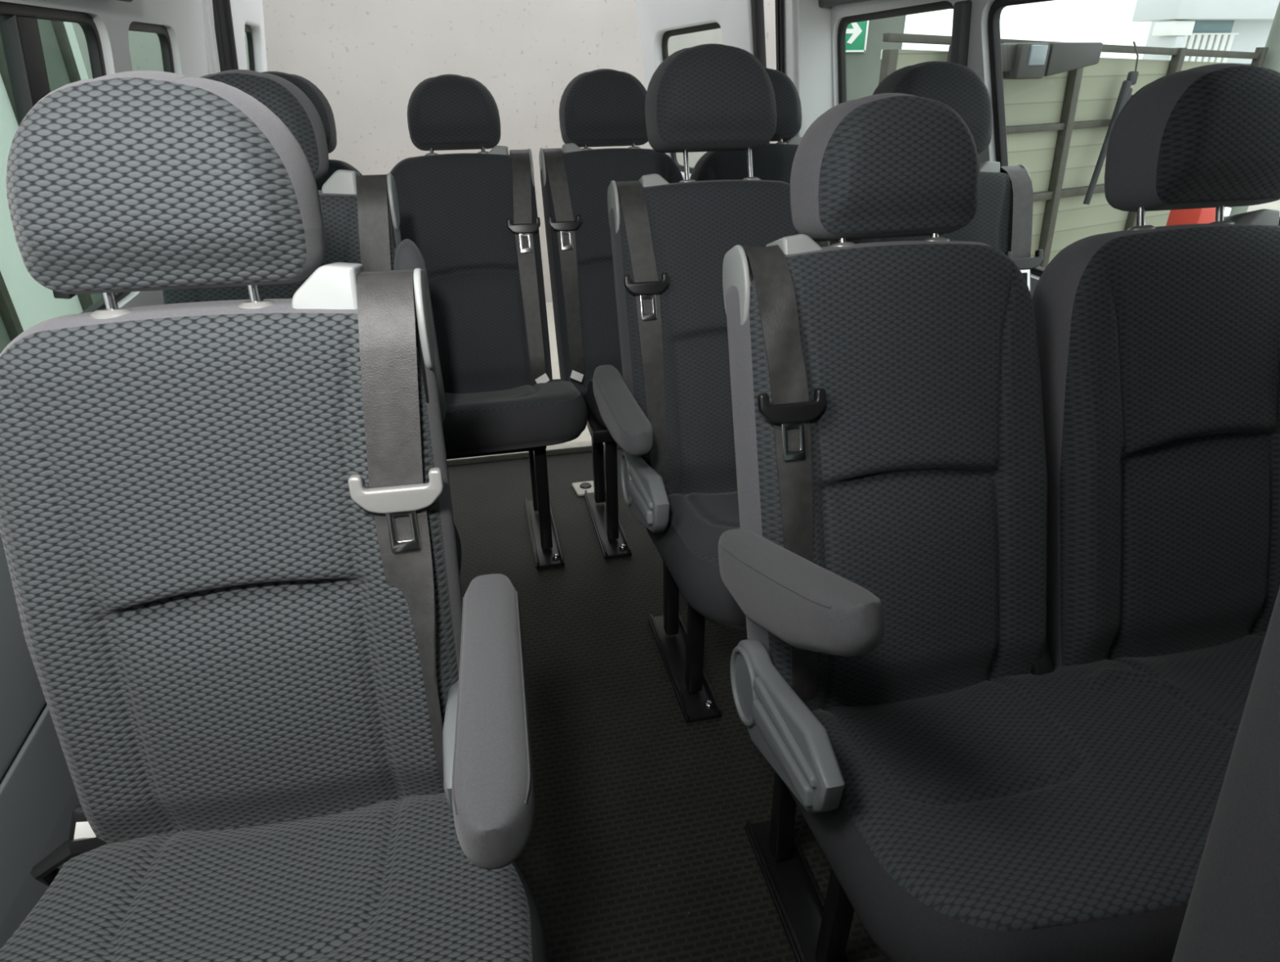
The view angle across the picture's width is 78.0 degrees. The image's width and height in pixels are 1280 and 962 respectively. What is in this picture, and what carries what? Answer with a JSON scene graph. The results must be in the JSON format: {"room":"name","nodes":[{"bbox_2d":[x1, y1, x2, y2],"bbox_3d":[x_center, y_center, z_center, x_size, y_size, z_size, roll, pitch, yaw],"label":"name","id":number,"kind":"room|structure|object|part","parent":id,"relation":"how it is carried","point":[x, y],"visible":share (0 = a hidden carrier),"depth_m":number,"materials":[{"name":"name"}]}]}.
{"room":"vehicle interior","nodes":[
{"label":"vehicle interior","id":0,"kind":"room"},
{"bbox_2d":[0,0,208,308],"bbox_3d":[-0.904,0.110,0.756,0.282,1.804,4.090,-6,29,-11],"label":"wall","id":1,"kind":"structure","parent":0,"point":[185,17],"depth_m":1.83,"materials":[{"name":"white plastic"}]},
{"bbox_2d":[0,532,46,781],"bbox_3d":[-0.958,0.349,1.051,0.098,0.502,3.700,-6,29,-11],"label":"trim","id":2,"kind":"structure","parent":1,"relation":"attached to","point":[22,699],"depth_m":1.25,"materials":[{"name":"grey plastic"}]},
{"bbox_2d":[0,702,80,950],"bbox_3d":[-0.999,0.637,1.194,0.081,0.382,3.700,-6,29,-11],"label":"trim","id":3,"kind":"structure","parent":1,"relation":"attached to","point":[38,796],"depth_m":1.31,"materials":[{"name":"grey plastic"}]},
{"bbox_2d":[0,0,130,313],"bbox_3d":[-1.040,-0.469,1.302,0.116,0.575,1.040,-6,29,-11],"label":"window","id":4,"kind":"structure","parent":1,"relation":"in","point":[20,33],"depth_m":1.36,"materials":[{"name":"black rubber"}]},
{"bbox_2d":[117,0,133,2],"bbox_3d":[-0.741,-0.454,0.281,0.093,0.325,3.020,-6,29,-11],"label":"trim","id":5,"kind":"structure","parent":1,"relation":"attached to","point":[129,1],"depth_m":1.62,"materials":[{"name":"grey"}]},
{"bbox_2d":[128,21,174,73],"bbox_3d":[-1.214,-0.839,2.001,0.115,0.570,0.400,-6,29,-11],"label":"window","id":6,"kind":"structure","parent":1,"relation":"in","point":[162,32],"depth_m":2.03,"materials":[{"name":"black rubber"}]},
{"bbox_2d":[201,0,220,74],"bbox_3d":[-1.349,-0.853,2.540,0.288,1.780,0.060,-6,29,-11],"label":"trim","id":7,"kind":"structure","parent":1,"relation":"attached to","point":[209,27],"depth_m":2.31,"materials":[{"name":"white paint"}]},
{"bbox_2d":[213,0,238,71],"bbox_3d":[-1.295,-0.894,2.616,0.221,1.780,0.045,-6,29,-11],"label":"trim","id":8,"kind":"structure","parent":1,"relation":"attached to","point":[223,12],"depth_m":2.38,"materials":[{"name":"black plastic"}]},
{"bbox_2d":[212,0,267,72],"bbox_3d":[-1.449,-1.097,2.976,0.254,1.489,0.870,-8,29,-14],"label":"door","id":9,"kind":"structure","parent":1,"relation":"in","point":[247,15],"depth_m":2.82,"materials":[{"name":"white plastic"}]},
{"bbox_2d":[446,440,621,466],"bbox_3d":[-0.269,-0.107,3.038,2.360,0.070,0.050,-6,29,-11],"label":"trim","id":10,"kind":"structure","parent":1,"relation":"attached to","point":[581,446],"depth_m":2.98,"materials":[{"name":"beige paint"}]},
{"bbox_2d":[71,0,777,302],"bbox_3d":[-1.637,-3.815,6.144,6.600,5.000,0.250,-6,29,-11],"label":"wall","id":11,"kind":"structure","parent":0,"point":[367,58],"depth_m":6.30,"materials":[{"name":"white paint"}]},
{"bbox_2d":[447,448,891,961],"bbox_3d":[0.163,0.831,1.307,2.400,0.050,4.000,-6,29,-11],"label":"floor","id":12,"kind":"structure","parent":0,"point":[638,848],"depth_m":1.69,"materials":[{"name":"rubber"}]},
{"bbox_2d":[0,71,549,961],"bbox_3d":[-0.419,0.310,0.841,0.605,1.319,0.688,-5,29,-9],"label":"passenger seat","id":13,"kind":"object","parent":12,"relation":"on","point":[286,731],"visible":1,"depth_m":0.84,"materials":[{"name":"fabric"}]},
{"bbox_3d":[-0.545,-0.172,0.818,0.011,0.065,0.011,-5,19,-9],"label":"headrest post","id":14,"kind":"part","parent":13,"relation":"part of","materials":[{"name":"silver metal"}]},
{"bbox_3d":[-0.461,0.134,0.942,0.482,0.678,0.143,-5,19,-9],"label":"backrest","id":15,"kind":"part","parent":13,"relation":"part of","materials":[{"name":"fabric"}]},
{"bbox_3d":[-0.407,-0.185,0.840,0.011,0.065,0.011,-5,19,-9],"label":"headrest post","id":16,"kind":"part","parent":13,"relation":"part of","materials":[{"name":"silver metal"}]},
{"bbox_2d":[0,793,549,961],"bbox_3d":[-0.403,0.533,0.860,0.601,0.144,0.510,-5,21,-9],"label":"seat cushion","id":17,"kind":"object","parent":13,"relation":"on","point":[343,877],"depth_m":0.87,"materials":[{"name":"fabric"}]},
{"bbox_3d":[-0.262,0.051,0.874,0.032,0.060,0.004,-5,19,-9],"label":"tongue blade","id":18,"kind":"part","parent":13,"relation":"part of","materials":[{"name":"silver metal"}]},
{"bbox_3d":[-0.242,-0.183,0.888,0.008,0.110,0.099,-5,19,-9],"label":"tower plate","id":19,"kind":"part","parent":13,"relation":"part of","materials":[{"name":"grey plastic"}]},
{"bbox_3d":[-0.135,0.220,0.733,0.062,0.104,0.380,-5,21,-9],"label":"armrest","id":20,"kind":"part","parent":13,"relation":"part of","materials":[{"name":"plastic"}]},
{"bbox_2d":[162,69,461,575],"bbox_3d":[-0.681,-0.073,1.567,0.604,1.313,0.690,-5,29,-9],"label":"passenger seat","id":21,"kind":"object","parent":12,"relation":"on","point":[361,215],"visible":0.12,"depth_m":1.55,"materials":[{"name":"fabric"}]},
{"bbox_3d":[-0.722,-0.252,1.667,0.482,0.678,0.143,-5,19,-9],"label":"backrest","id":22,"kind":"part","parent":21,"relation":"part of","materials":[{"name":"fabric"}]},
{"bbox_3d":[-0.503,-0.569,1.613,0.008,0.110,0.099,-5,19,-9],"label":"tower plate","id":23,"kind":"part","parent":21,"relation":"part of","materials":[{"name":"grey plastic"}]},
{"bbox_3d":[-0.446,-0.286,1.603,0.062,0.380,0.104,-5,37,-9],"label":"armrest","id":24,"kind":"part","parent":21,"relation":"part of","materials":[{"name":"plastic"}]},
{"bbox_2d":[453,524,461,575],"bbox_3d":[-0.664,0.147,1.585,0.601,0.144,0.510,-5,21,-9],"label":"seat cushion","id":25,"kind":"object","parent":21,"relation":"on","point":[457,538],"depth_m":1.56,"materials":[{"name":"fabric"}]},
{"bbox_2d":[262,71,587,569],"bbox_3d":[-0.658,-0.391,2.168,0.970,1.304,0.711,-6,29,-11],"label":"seat","id":26,"kind":"object","parent":12,"relation":"on","point":[473,221],"visible":0.39,"depth_m":2.18,"materials":[{"name":"fabric"}]},
{"bbox_3d":[-0.904,-0.518,2.175,0.443,0.704,0.143,-6,10,-11],"label":"backrest","id":27,"kind":"part","parent":26,"relation":"part of","materials":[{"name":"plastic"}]},
{"bbox_3d":[-0.573,-0.896,2.178,0.011,0.065,0.011,-6,10,-11],"label":"headrest post","id":28,"kind":"part","parent":26,"relation":"part of","materials":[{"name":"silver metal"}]},
{"bbox_3d":[-0.495,-0.563,2.252,0.443,0.704,0.143,-6,10,-11],"label":"backrest","id":29,"kind":"part","parent":26,"relation":"part of","materials":[{"name":"fabric"}]},
{"bbox_3d":[-0.436,-0.911,2.204,0.011,0.065,0.011,-6,10,-11],"label":"headrest post","id":30,"kind":"part","parent":26,"relation":"part of","materials":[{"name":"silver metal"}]},
{"bbox_3d":[-0.654,-0.130,2.215,0.752,0.040,0.300,-6,29,-11],"label":"seat frame","id":31,"kind":"part","parent":26,"relation":"part of","materials":[{"name":"black metal"}]},
{"bbox_2d":[442,379,587,457],"bbox_3d":[-0.625,-0.157,2.129,0.964,0.130,0.410,-6,17,-11],"label":"seat cushion","id":32,"kind":"object","parent":26,"relation":"on","point":[482,416],"depth_m":2.02,"materials":[{"name":"fabric"}]},
{"bbox_3d":[-0.319,-0.667,2.200,0.032,0.060,0.004,-6,10,-11],"label":"tongue blade","id":33,"kind":"part","parent":26,"relation":"part of","materials":[{"name":"silver metal"}]},
{"bbox_3d":[-0.311,-0.884,2.249,0.008,0.110,0.099,-6,10,-11],"label":"tower plate","id":34,"kind":"part","parent":26,"relation":"part of","materials":[{"name":"grey plastic"}]},
{"bbox_3d":[-0.337,-0.089,2.514,0.034,0.400,0.053,-6,29,-11],"label":"leg","id":35,"kind":"part","parent":26,"relation":"part of","materials":[{"name":"black metal"}]},
{"bbox_3d":[-0.284,0.024,2.302,0.034,0.400,0.043,-6,29,-11],"label":"leg","id":36,"kind":"part","parent":26,"relation":"part of","materials":[{"name":"black metal"}]},
{"bbox_3d":[-0.307,0.154,2.500,0.085,0.024,0.400,-6,29,-11],"label":"foot rail","id":37,"kind":"part","parent":26,"relation":"part of","materials":[{"name":"black metal"}]},
{"bbox_2d":[572,480,594,496],"bbox_3d":[-0.188,0.024,2.751,0.088,0.013,0.090,-6,29,-11],"label":"anchor","id":38,"kind":"object","parent":12,"relation":"on","point":[580,488],"visible":0.74,"depth_m":2.74,"materials":[{"name":"beige paint"}]},
{"bbox_2d":[579,482,591,488],"bbox_3d":[-0.190,0.016,2.758,0.044,0.006,0.044,-6,29,-11],"label":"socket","id":39,"kind":"object","parent":38,"relation":"attached to","point":[582,485],"depth_m":2.75,"materials":[{"name":"plastic"}]},
{"bbox_2d":[538,67,827,559],"bbox_3d":[0.204,-0.489,2.339,0.898,1.300,0.706,-6,29,-11],"label":"seat","id":40,"kind":"object","parent":12,"relation":"on","point":[603,107],"visible":0.3,"depth_m":2.26,"materials":[{"name":"fabric"}]},
{"bbox_3d":[-0.278,-0.891,2.262,0.008,0.110,0.099,-6,10,-11],"label":"tower plate","id":41,"kind":"part","parent":40,"relation":"part of","materials":[{"name":"grey plastic"}]},
{"bbox_3d":[-0.207,-0.683,2.228,0.032,0.060,0.004,-6,10,-11],"label":"tongue blade","id":42,"kind":"part","parent":40,"relation":"part of","materials":[{"name":"silver metal"}]},
{"bbox_2d":[584,379,608,430],"bbox_3d":[0.271,-0.260,2.304,0.829,0.130,0.410,-6,17,-11],"label":"seat cushion","id":43,"kind":"object","parent":40,"relation":"on","point":[595,422],"depth_m":2.24,"materials":[{"name":"fabric"}]},
{"bbox_3d":[-0.138,-0.115,2.558,0.034,0.400,0.053,-6,29,-11],"label":"leg","id":44,"kind":"part","parent":40,"relation":"part of","materials":[{"name":"black metal"}]},
{"bbox_3d":[0.206,-0.229,2.384,0.752,0.040,0.300,-6,29,-11],"label":"seat frame","id":45,"kind":"part","parent":40,"relation":"part of","materials":[{"name":"black metal"}]},
{"bbox_3d":[-0.108,0.129,2.543,0.085,0.024,0.400,-6,29,-11],"label":"foot rail","id":46,"kind":"part","parent":40,"relation":"part of","materials":[{"name":"black metal"}]},
{"bbox_3d":[-0.085,-0.002,2.346,0.034,0.400,0.043,-6,29,-11],"label":"leg","id":47,"kind":"part","parent":40,"relation":"part of","materials":[{"name":"black metal"}]},
{"bbox_3d":[-0.044,-0.617,2.344,0.443,0.704,0.143,-6,10,-11],"label":"backrest","id":48,"kind":"part","parent":40,"relation":"part of","materials":[{"name":"fabric"}]},
{"bbox_3d":[0.365,-0.662,2.421,0.443,0.704,0.143,-6,10,-11],"label":"backrest","id":49,"kind":"part","parent":40,"relation":"part of","materials":[{"name":"fabric"}]},
{"bbox_2d":[592,43,1043,723],"bbox_3d":[0.438,-0.166,1.679,1.031,1.350,0.809,-6,29,-11],"label":"seat","id":50,"kind":"object","parent":12,"relation":"on","point":[669,411],"visible":0.41,"depth_m":1.65,"materials":[{"name":"fabric"}]},
{"bbox_3d":[-0.055,-0.568,1.655,0.008,0.110,0.099,-6,9,-11],"label":"tower plate","id":51,"kind":"part","parent":50,"relation":"part of","materials":[{"name":"grey plastic"}]},
{"bbox_3d":[-0.036,-0.124,1.584,0.062,0.104,0.380,-6,28,-11],"label":"armrest","id":52,"kind":"part","parent":50,"relation":"part of","materials":[{"name":"plastic"}]},
{"bbox_3d":[0.003,0.043,1.585,0.018,0.059,0.187,-6,29,-11],"label":"recline lever","id":53,"kind":"part","parent":50,"relation":"part of","materials":[{"name":"grey plastic"}]},
{"bbox_3d":[0.017,-0.359,1.617,0.032,0.060,0.004,-6,9,-11],"label":"tongue blade","id":54,"kind":"part","parent":50,"relation":"part of","materials":[{"name":"silver metal"}]},
{"bbox_3d":[0.077,0.207,1.953,0.034,0.400,0.053,-6,29,-11],"label":"leg","id":55,"kind":"part","parent":50,"relation":"part of","materials":[{"name":"black metal"}]},
{"bbox_3d":[0.104,0.446,1.948,0.085,0.024,0.380,-6,29,-11],"label":"foot rail","id":56,"kind":"part","parent":50,"relation":"part of","materials":[{"name":"black metal"}]},
{"bbox_3d":[0.098,-0.652,1.659,0.011,0.117,0.011,-6,9,-11],"label":"headrest post","id":57,"kind":"part","parent":50,"relation":"part of","materials":[{"name":"silver metal"}]},
{"bbox_3d":[0.125,0.311,1.758,0.034,0.400,0.043,-6,29,-11],"label":"leg","id":58,"kind":"part","parent":50,"relation":"part of","materials":[{"name":"black metal"}]},
{"bbox_2d":[645,491,746,630],"bbox_3d":[0.515,0.095,1.660,0.944,0.144,0.505,-6,21,-11],"label":"seat cushion","id":59,"kind":"object","parent":50,"relation":"on","point":[687,545],"depth_m":1.49,"materials":[{"name":"fabric"}]},
{"bbox_3d":[0.195,-0.294,1.738,0.475,0.706,0.143,-6,9,-11],"label":"backrest","id":60,"kind":"part","parent":50,"relation":"part of","materials":[{"name":"fabric"}]},
{"bbox_3d":[0.235,-0.667,1.685,0.011,0.117,0.011,-6,9,-11],"label":"headrest post","id":61,"kind":"part","parent":50,"relation":"part of","materials":[{"name":"silver metal"}]},
{"bbox_3d":[0.670,-0.347,1.827,0.475,0.706,0.143,-6,9,-11],"label":"backrest","id":62,"kind":"part","parent":50,"relation":"part of","materials":[{"name":"fabric"}]},
{"bbox_3d":[0.869,-0.671,1.829,0.008,0.110,0.099,-6,9,-11],"label":"tower plate","id":63,"kind":"part","parent":50,"relation":"part of","materials":[{"name":"grey plastic"}]},
{"bbox_3d":[0.862,-0.453,1.776,0.032,0.060,0.004,-6,9,-11],"label":"tongue blade","id":64,"kind":"part","parent":50,"relation":"part of","materials":[{"name":"silver metal"}]},
{"bbox_2d":[718,63,1279,961],"bbox_3d":[0.617,0.156,1.117,1.025,1.311,0.811,-6,29,-11],"label":"seat","id":65,"kind":"object","parent":12,"relation":"on","point":[1002,566],"visible":0.98,"depth_m":1.10,"materials":[{"name":"fabric"}]},
{"bbox_3d":[0.132,-0.266,1.087,0.008,0.110,0.099,-6,9,-11],"label":"tower plate","id":66,"kind":"part","parent":65,"relation":"part of","materials":[{"name":"grey plastic"}]},
{"bbox_3d":[0.183,0.346,1.016,0.018,0.059,0.187,-6,29,-11],"label":"recline lever","id":67,"kind":"part","parent":65,"relation":"part of","materials":[{"name":"grey plastic"}]},
{"bbox_3d":[0.257,0.511,1.383,0.034,0.400,0.053,-6,29,-11],"label":"leg","id":68,"kind":"part","parent":65,"relation":"part of","materials":[{"name":"black metal"}]},
{"bbox_3d":[0.204,-0.057,1.049,0.032,0.060,0.004,-6,9,-11],"label":"tongue blade","id":69,"kind":"part","parent":65,"relation":"part of","materials":[{"name":"silver metal"}]},
{"bbox_3d":[0.285,0.750,1.378,0.085,0.024,0.380,-6,29,-11],"label":"foot rail","id":70,"kind":"part","parent":65,"relation":"part of","materials":[{"name":"black metal"}]},
{"bbox_3d":[0.169,0.137,0.886,0.062,0.104,0.380,-6,8,-11],"label":"armrest","id":71,"kind":"part","parent":65,"relation":"part of","materials":[{"name":"plastic"}]},
{"bbox_3d":[0.305,0.615,1.189,0.034,0.400,0.043,-6,29,-11],"label":"leg","id":72,"kind":"part","parent":65,"relation":"part of","materials":[{"name":"black metal"}]},
{"bbox_3d":[0.281,-0.323,1.093,0.011,0.065,0.011,-6,9,-11],"label":"headrest post","id":73,"kind":"part","parent":65,"relation":"part of","materials":[{"name":"silver metal"}]},
{"bbox_3d":[0.379,0.009,1.169,0.468,0.706,0.143,-6,9,-11],"label":"backrest","id":74,"kind":"part","parent":65,"relation":"part of","materials":[{"name":"fabric"}]},
{"bbox_3d":[0.417,-0.338,1.119,0.011,0.065,0.011,-6,9,-11],"label":"headrest post","id":75,"kind":"part","parent":65,"relation":"part of","materials":[{"name":"silver metal"}]},
{"bbox_2d":[785,631,1266,961],"bbox_3d":[0.692,0.394,1.088,0.937,0.154,0.505,-6,21,-11],"label":"seat cushion","id":76,"kind":"object","parent":65,"relation":"on","point":[1059,804],"depth_m":0.97,"materials":[{"name":"fabric"}]},
{"bbox_3d":[0.749,-0.375,1.182,0.011,0.065,0.011,-6,9,-11],"label":"headrest post","id":77,"kind":"part","parent":65,"relation":"part of","materials":[{"name":"silver metal"}]},
{"bbox_3d":[0.840,-0.042,1.256,0.468,0.706,0.143,-6,9,-11],"label":"backrest","id":78,"kind":"part","parent":65,"relation":"part of","materials":[{"name":"fabric"}]},
{"bbox_3d":[0.886,-0.391,1.208,0.011,0.065,0.011,-6,9,-11],"label":"headrest post","id":79,"kind":"part","parent":65,"relation":"part of","materials":[{"name":"silver metal"}]},
{"bbox_2d":[1172,586,1279,961],"bbox_3d":[0.773,0.463,0.580,0.502,1.274,0.653,-6,29,-11],"label":"seat","id":80,"kind":"object","parent":12,"relation":"on","point":[1233,913],"visible":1,"depth_m":0.66,"materials":[{"name":"fabric"}]},
{"bbox_2d":[831,0,1039,297],"bbox_3d":[1.146,-0.123,1.153,0.282,1.804,4.110,-6,29,-11],"label":"wall","id":81,"kind":"structure","parent":0,"point":[978,60],"depth_m":1.96,"materials":[{"name":"white plastic"}]},
{"bbox_2d":[635,0,769,179],"bbox_3d":[0.286,-1.317,3.355,0.254,1.489,0.900,-14,31,-23],"label":"door","id":82,"kind":"structure","parent":81,"relation":"in","point":[741,23],"depth_m":3.02,"materials":[{"name":"white"}]},
{"bbox_2d":[774,0,785,142],"bbox_3d":[0.524,-1.069,2.907,0.198,1.780,0.050,-6,29,-11],"label":"trim","id":83,"kind":"structure","parent":81,"relation":"attached to","point":[780,45],"depth_m":2.65,"materials":[{"name":"grey plastic"}]},
{"bbox_2d":[783,0,833,246],"bbox_3d":[0.629,-1.059,2.887,0.355,1.780,0.100,-6,29,-11],"label":"trim","id":84,"kind":"structure","parent":81,"relation":"attached to","point":[807,27],"depth_m":2.63,"materials":[{"name":"white plastic"}]},
{"bbox_2d":[818,0,871,8],"bbox_3d":[0.976,-0.821,0.907,0.089,0.299,3.700,-6,29,-11],"label":"trim","id":85,"kind":"structure","parent":81,"relation":"attached to","point":[822,3],"depth_m":2.45,"materials":[{"name":"grey plastic"}]},
{"bbox_2d":[835,0,953,103],"bbox_3d":[0.766,-1.100,2.410,0.120,0.609,0.749,-6,29,-10],"label":"window","id":86,"kind":"structure","parent":81,"relation":"in","point":[942,5],"depth_m":2.45,"materials":[{"name":"black rubber"}]},
{"bbox_2d":[950,0,972,66],"bbox_3d":[0.822,-0.904,2.066,0.120,0.602,0.043,-13,31,-22],"label":"trim","id":87,"kind":"structure","parent":81,"relation":"attached to","point":[962,15],"depth_m":1.93,"materials":[{"name":"grey plastic"}]},
{"bbox_2d":[986,0,1054,276],"bbox_3d":[0.984,-0.632,1.536,0.122,0.624,1.108,-6,29,-11],"label":"window","id":88,"kind":"structure","parent":81,"relation":"in","point":[994,14],"depth_m":1.91,"materials":[{"name":"black rubber"}]},
{"label":"outside","id":89,"kind":"structure","parent":0,"visible":0},
{"bbox_2d":[546,200,1279,444],"bbox_3d":[0.380,-4.040,11.862,40.000,0.100,40.000,-6,29,-11],"label":"ground","id":90,"kind":"structure","parent":89,"point":[585,436],"depth_m":6.40,"materials":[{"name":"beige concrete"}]},
{"bbox_2d":[0,18,102,353],"bbox_3d":[-3.185,-0.904,2.373,0.090,3.400,9.625,-6,29,-11],"label":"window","id":91,"kind":"structure","parent":90,"relation":"on","point":[24,303],"depth_m":4.73,"materials":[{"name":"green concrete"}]},
{"bbox_3d":[-3.513,-1.553,3.590,0.040,3.400,0.940,-6,29,-11],"label":"cladding panel","id":92,"kind":"part","parent":91,"relation":"part of","materials":[{"name":"plastic"}]},
{"bbox_3d":[-3.719,-1.994,4.417,0.040,3.400,0.940,-6,29,-11],"label":"cladding panel","id":93,"kind":"part","parent":91,"relation":"part of","materials":[{"name":"white"}]},
{"bbox_3d":[-3.924,-2.436,5.245,0.040,3.400,0.940,-6,29,-11],"label":"cladding panel","id":94,"kind":"part","parent":91,"relation":"part of","materials":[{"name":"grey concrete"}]},
{"bbox_3d":[-4.130,-2.877,6.072,0.040,3.400,0.940,-6,29,-11],"label":"cladding panel","id":95,"kind":"part","parent":91,"relation":"part of","materials":[{"name":"white"}]},
{"bbox_2d":[845,15,906,101],"bbox_3d":[1.915,-3.491,7.315,0.660,3.200,0.600,-6,29,-11],"label":"wall","id":96,"kind":"structure","parent":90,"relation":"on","point":[863,68],"depth_m":6.88,"materials":[{"name":"paint"}]},
{"bbox_2d":[845,20,869,52],"bbox_3d":[1.743,-3.821,6.729,0.420,0.300,0.024,-6,29,-11],"label":"exit sign","id":97,"kind":"object","parent":96,"relation":"attached to","point":[856,33],"visible":0.48,"depth_m":6.76,"materials":[{"name":"green plastic"}]},
{"bbox_2d":[878,32,1268,268],"bbox_3d":[2.576,-1.533,4.829,3.300,2.087,0.079,-15,32,-25],"label":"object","id":98,"kind":"object","parent":90,"relation":"on","point":[1057,125],"visible":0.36,"depth_m":4.55,"materials":[{"name":"metal"}]},
{"bbox_3d":[1.172,-1.112,4.140,0.055,2.020,0.050,-15,32,-25],"label":"post","id":99,"kind":"part","parent":98,"relation":"part of","materials":[{"name":"metal"}]},
{"bbox_3d":[1.439,-1.208,4.311,0.659,2.023,0.025,-15,32,-25],"label":"board panel","id":100,"kind":"part","parent":98,"relation":"part of","materials":[{"name":"wood"}]},
{"bbox_2d":[946,42,1102,79],"bbox_3d":[1.924,-2.101,3.950,0.980,0.160,0.165,-15,32,-25],"label":"equipment box","id":101,"kind":"object","parent":98,"relation":"attached to","point":[1020,60],"visible":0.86,"depth_m":3.92,"materials":[{"name":"grey plastic"}]},
{"bbox_3d":[1.657,-2.048,3.823,0.380,0.120,0.100,-15,32,-25],"label":"arm","id":102,"kind":"part","parent":101,"relation":"part of","materials":[{"name":"grey plastic"}]},
{"bbox_3d":[2.067,-1.371,4.625,0.778,2.003,0.025,-15,32,-25],"label":"board panel","id":103,"kind":"part","parent":98,"relation":"part of","materials":[{"name":"wood"}]},
{"bbox_3d":[2.573,-2.053,4.547,3.300,0.036,0.040,-15,32,-25],"label":"rail","id":104,"kind":"part","parent":98,"relation":"part of","materials":[{"name":"metal"}]},
{"bbox_3d":[2.454,-1.463,4.771,0.226,2.020,0.050,-15,32,-25],"label":"post","id":105,"kind":"part","parent":98,"relation":"part of","materials":[{"name":"metal"}]},
{"bbox_3d":[2.576,-1.726,4.722,3.300,0.045,0.040,-15,32,-25],"label":"rail","id":106,"kind":"part","parent":98,"relation":"part of","materials":[{"name":"metal"}]},
{"bbox_3d":[2.570,-2.392,4.365,3.300,0.135,0.040,-15,32,-25],"label":"rail","id":107,"kind":"part","parent":98,"relation":"part of","materials":[{"name":"metal"}]},
{"bbox_3d":[2.793,-1.559,4.987,0.883,1.980,0.025,-15,32,-25],"label":"board panel","id":108,"kind":"part","parent":98,"relation":"part of","materials":[{"name":"wood"}]},
{"bbox_2d":[1083,40,1138,204],"bbox_3d":[2.734,-2.058,4.573,0.218,0.857,0.074,-15,32,-25],"label":"rod","id":109,"kind":"object","parent":98,"relation":"hanging from","point":[1125,94],"visible":0.56,"depth_m":4.52,"materials":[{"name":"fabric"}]},
{"bbox_3d":[3.198,-1.666,5.136,0.055,2.020,0.050,-15,32,-25],"label":"post","id":110,"kind":"part","parent":98,"relation":"part of","materials":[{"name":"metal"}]},
{"bbox_3d":[3.569,-1.760,5.375,0.894,1.953,0.025,-15,32,-25],"label":"board panel","id":111,"kind":"part","parent":98,"relation":"part of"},
{"bbox_3d":[3.987,-1.882,5.524,0.055,2.020,0.050,-15,32,-25],"label":"post","id":112,"kind":"part","parent":98,"relation":"part of","materials":[{"name":"metal"}]},
{"bbox_2d":[1165,207,1231,226],"bbox_3d":[2.957,-0.888,4.461,0.242,1.290,0.200,-6,29,-11],"label":"tool cart","id":113,"kind":"object","parent":90,"relation":"on","point":[1202,215],"visible":0.06,"depth_m":4.12,"materials":[{"name":"red paint"}]},
{"bbox_3d":[3.027,-1.359,4.227,0.090,0.220,0.160,-6,29,-11],"label":"plate","id":114,"kind":"part","parent":113,"relation":"part of","materials":[{"name":"white metal"}]},
{"bbox_2d":[1132,0,1279,63],"bbox_3d":[7.111,-4.868,10.105,2.020,2.900,0.850,-6,29,-11],"label":"ceiling","id":115,"kind":"structure","parent":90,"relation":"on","point":[1230,25],"depth_m":9.50,"materials":[{"name":"white"}]},
{"bbox_3d":[6.871,-5.424,9.581,0.900,0.020,0.040,-6,29,-11],"label":"slat rail","id":116,"kind":"part","parent":115,"relation":"part of","materials":[{"name":"white"}]},
{"bbox_2d":[1229,0,1279,215],"bbox_3d":[4.137,-2.715,5.117,0.200,3.870,0.200,-6,29,-11],"label":"post","id":117,"kind":"object","parent":90,"relation":"on","point":[1272,61],"visible":0.22,"depth_m":5.05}
]}

